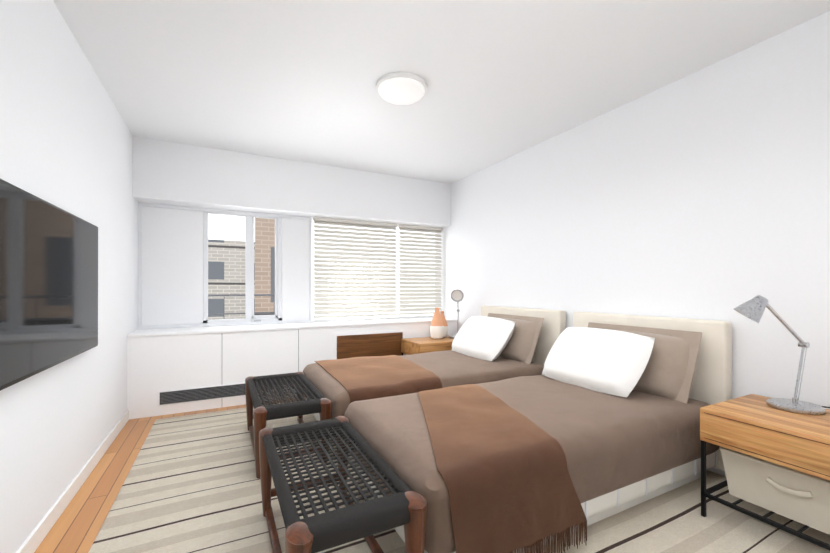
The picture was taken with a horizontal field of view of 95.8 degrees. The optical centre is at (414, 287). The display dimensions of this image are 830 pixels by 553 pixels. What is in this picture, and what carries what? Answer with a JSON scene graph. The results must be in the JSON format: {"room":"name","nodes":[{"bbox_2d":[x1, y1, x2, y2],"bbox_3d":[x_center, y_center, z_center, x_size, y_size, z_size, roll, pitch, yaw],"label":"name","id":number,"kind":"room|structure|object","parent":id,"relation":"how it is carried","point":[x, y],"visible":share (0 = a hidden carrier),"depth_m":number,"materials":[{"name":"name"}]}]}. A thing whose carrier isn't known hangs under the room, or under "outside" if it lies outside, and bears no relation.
{"room":"bedroom","nodes":[
{"label":"bedroom","id":0,"kind":"room"},
{"bbox_2d":[0,0,137,552],"bbox_3d":[-1.544,-0.125,1.261,0.150,2.500,5.800,0,0,-27],"label":"wall","id":1,"kind":"structure","parent":0,"point":[66,140],"depth_m":1.90,"materials":[{"name":"white paint"}]},
{"bbox_2d":[0,179,97,390],"bbox_3d":[-1.660,-0.009,1.713,0.058,0.720,1.210,0,0,-27],"label":"television","id":2,"kind":"object","parent":1,"relation":"attached to","point":[48,285],"visible":1,"depth_m":1.56,"materials":[{"name":"black glass"}]},
{"bbox_2d":[16,410,128,552],"bbox_3d":[-1.334,1.082,1.029,0.014,0.085,4.900,0,0,-27],"label":"baseboard","id":3,"kind":"structure","parent":1,"relation":"attached to","point":[37,536],"depth_m":1.94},
{"bbox_2d":[142,206,308,325],"bbox_3d":[-1.968,-0.218,4.051,1.646,1.200,0.150,0,0,-27],"label":"wall pier","id":4,"kind":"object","parent":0,"point":[172,266],"visible":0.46,"depth_m":3.78,"materials":[{"name":"white paint"}]},
{"bbox_2d":[138,202,311,328],"bbox_3d":[-1.948,-0.208,4.010,1.646,1.220,0.082,0,0,-27],"label":"window","id":5,"kind":"structure","parent":4,"relation":"attached to","point":[250,318],"depth_m":4.06,"materials":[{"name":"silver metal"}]},
{"bbox_2d":[133,136,450,227],"bbox_3d":[-1.166,-1.092,4.410,3.400,0.550,0.550,0,0,-27],"label":"beam","id":6,"kind":"structure","parent":0,"point":[172,173],"depth_m":3.96,"materials":[{"name":"white paint"}]},
{"bbox_2d":[312,217,434,318],"bbox_3d":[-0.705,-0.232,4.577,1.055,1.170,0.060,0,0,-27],"label":"window blind","id":7,"kind":"object","parent":6,"relation":"hanging from","point":[374,292],"visible":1,"depth_m":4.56,"materials":[{"name":"white plastic"}]},
{"bbox_2d":[398,224,442,314],"bbox_3d":[0.078,-0.231,4.980,0.645,1.170,0.060,0,0,-27],"label":"window blind","id":8,"kind":"object","parent":6,"relation":"hanging from","point":[412,306],"visible":0.85,"depth_m":4.97,"materials":[{"name":"white plastic"}]},
{"bbox_2d":[312,315,433,321],"bbox_3d":[-1.189,0.758,4.450,3.400,0.750,0.150,0,0,-27],"label":"windowsill","id":9,"kind":"structure","parent":0,"point":[365,318],"depth_m":4.71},
{"bbox_2d":[34,398,724,552],"bbox_3d":[0.035,1.202,2.070,3.700,0.150,5.800,0,0,-27],"label":"floor","id":10,"kind":"structure","parent":0,"point":[76,527],"depth_m":2.06,"materials":[{"name":"brown wood"}]},
{"bbox_2d":[127,317,456,418],"bbox_3d":[-1.048,0.767,4.176,3.400,0.730,0.465,0,0,-27],"label":"base cabinet","id":11,"kind":"object","parent":10,"relation":"on","point":[178,370],"visible":0.69,"depth_m":3.58,"materials":[{"name":"white wood"}]},
{"bbox_2d":[88,402,829,552],"bbox_3d":[0.227,1.121,1.893,3.140,0.012,4.510,0,0,-27],"label":"rug","id":12,"kind":"object","parent":10,"relation":"on","point":[191,483],"visible":0.35,"depth_m":1.84,"materials":[{"name":"beige fabric"}]},
{"bbox_2d":[245,371,330,478],"bbox_3d":[-0.936,0.913,2.668,0.454,0.412,0.984,0,0,-27],"label":"bench","id":13,"kind":"object","parent":12,"relation":"on","point":[299,383],"visible":0.88,"depth_m":2.46,"materials":[{"name":"black wicker"}]},
{"bbox_2d":[259,416,426,552],"bbox_3d":[-0.369,0.910,1.565,0.454,0.412,0.984,0,0,-27],"label":"stool","id":14,"kind":"object","parent":12,"relation":"on","point":[404,504],"visible":1,"depth_m":1.37,"materials":[{"name":"black wicker"}]},
{"bbox_2d":[401,335,453,355],"bbox_3d":[0.284,0.857,4.318,0.762,0.528,0.470,0,0,-27],"label":"nightstand","id":15,"kind":"object","parent":12,"relation":"on","point":[411,346],"visible":0.27,"depth_m":4.10,"materials":[{"name":"brown wood"}]},
{"bbox_2d":[430,308,443,338],"bbox_3d":[0.255,0.413,4.333,0.165,0.360,0.165,0,0,-27],"label":"vase","id":16,"kind":"object","parent":15,"relation":"on","point":[436,328],"visible":1,"depth_m":4.28,"materials":[{"name":"white ceramic"}]},
{"bbox_2d":[440,311,447,337],"bbox_3d":[0.325,0.438,4.481,0.142,0.311,0.142,0,0,-27],"label":"vase","id":17,"kind":"object","parent":15,"relation":"on","point":[444,324],"visible":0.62,"depth_m":4.44,"materials":[{"name":"white"}]},
{"bbox_2d":[449,289,463,338],"bbox_3d":[0.497,0.307,4.388,0.263,0.570,0.287,0,0,-27],"label":"lamp","id":18,"kind":"object","parent":15,"relation":"on","point":[457,295],"visible":0.73,"depth_m":4.29,"materials":[{"name":"silver metal"}]},
{"bbox_2d":[303,305,565,446],"bbox_3d":[0.158,0.659,3.284,2.047,0.918,1.148,0,0,-27],"label":"bed","id":19,"kind":"object","parent":12,"relation":"on","point":[493,343],"visible":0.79,"depth_m":3.21,"materials":[{"name":"fabric"}]},
{"bbox_2d":[344,312,731,552],"bbox_3d":[0.718,0.656,2.195,2.048,0.918,1.095,0,0,-27],"label":"bed","id":20,"kind":"object","parent":12,"relation":"on","point":[598,419],"visible":0.98,"depth_m":1.83,"materials":[{"name":"fabric"}]},
{"bbox_2d":[700,394,829,550],"bbox_3d":[1.760,0.850,1.698,0.532,0.528,0.580,0,0,-27],"label":"nightstand","id":21,"kind":"object","parent":12,"relation":"on","point":[756,426],"visible":0.79,"depth_m":1.65,"materials":[{"name":"brown wood"}]},
{"bbox_2d":[719,447,829,534],"bbox_3d":[1.777,0.886,1.696,0.428,0.223,0.504,0,0,-27],"label":"basket","id":22,"kind":"object","parent":21,"relation":"in","point":[798,496],"visible":0.77,"depth_m":1.64,"materials":[{"name":"fabric"}]},
{"bbox_2d":[733,295,825,414],"bbox_3d":[1.780,0.312,1.833,0.318,0.550,0.283,0,0,-27],"label":"lamp","id":23,"kind":"object","parent":21,"relation":"on","point":[753,309],"visible":1,"depth_m":1.82,"materials":[{"name":"silver metal"}]},
{"bbox_2d":[53,0,829,183],"bbox_3d":[0.035,-1.448,2.076,3.700,0.150,5.800,0,0,-27],"label":"ceiling","id":24,"kind":"structure","parent":0,"point":[296,80],"depth_m":2.31,"materials":[{"name":"white paint"}]},
{"bbox_2d":[376,72,426,104],"bbox_3d":[-0.092,-1.329,2.562,0.350,0.086,0.350,0,0,-27],"label":"ceiling light fixture","id":25,"kind":"object","parent":24,"relation":"attached to","point":[401,88],"visible":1,"depth_m":2.47,"materials":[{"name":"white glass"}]},
{"bbox_2d":[435,11,829,408],"bbox_3d":[1.613,-0.121,2.884,0.150,2.500,5.800,0,0,-27],"label":"wall","id":26,"kind":"structure","parent":0,"point":[703,193],"depth_m":2.41,"materials":[{"name":"white paint"}]},
{"bbox_2d":[706,467,725,476],"bbox_3d":[1.666,1.086,2.599,0.014,0.085,4.950,0,0,-27],"label":"baseboard","id":27,"kind":"structure","parent":26,"relation":"attached to","point":[717,471],"depth_m":2.27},
{"label":"outside","id":28,"kind":"structure","parent":0,"visible":0},
{"bbox_2d":[208,239,254,319],"bbox_3d":[-8.341,1.394,9.176,11.000,5.500,0.001,0,0,-27],"label":"building","id":29,"kind":"structure","parent":28,"point":[226,266],"depth_m":10.70,"materials":[{"name":"beige brick"}]},
{"bbox_2d":[208,294,274,318],"bbox_3d":[-2.028,0.357,4.553,2.400,0.552,0.024,0,0,-27],"label":"rail","id":30,"kind":"object","parent":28,"point":[212,295],"visible":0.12,"depth_m":4.49,"materials":[{"name":"grey metal"}]},
{"bbox_2d":[255,218,274,314],"bbox_3d":[1.194,-1.852,10.713,10.640,12.000,0.001,0,0,-27],"label":"building","id":31,"kind":"structure","parent":28,"point":[264,255],"depth_m":8.37,"materials":[{"name":"brown brick"}]}
]}

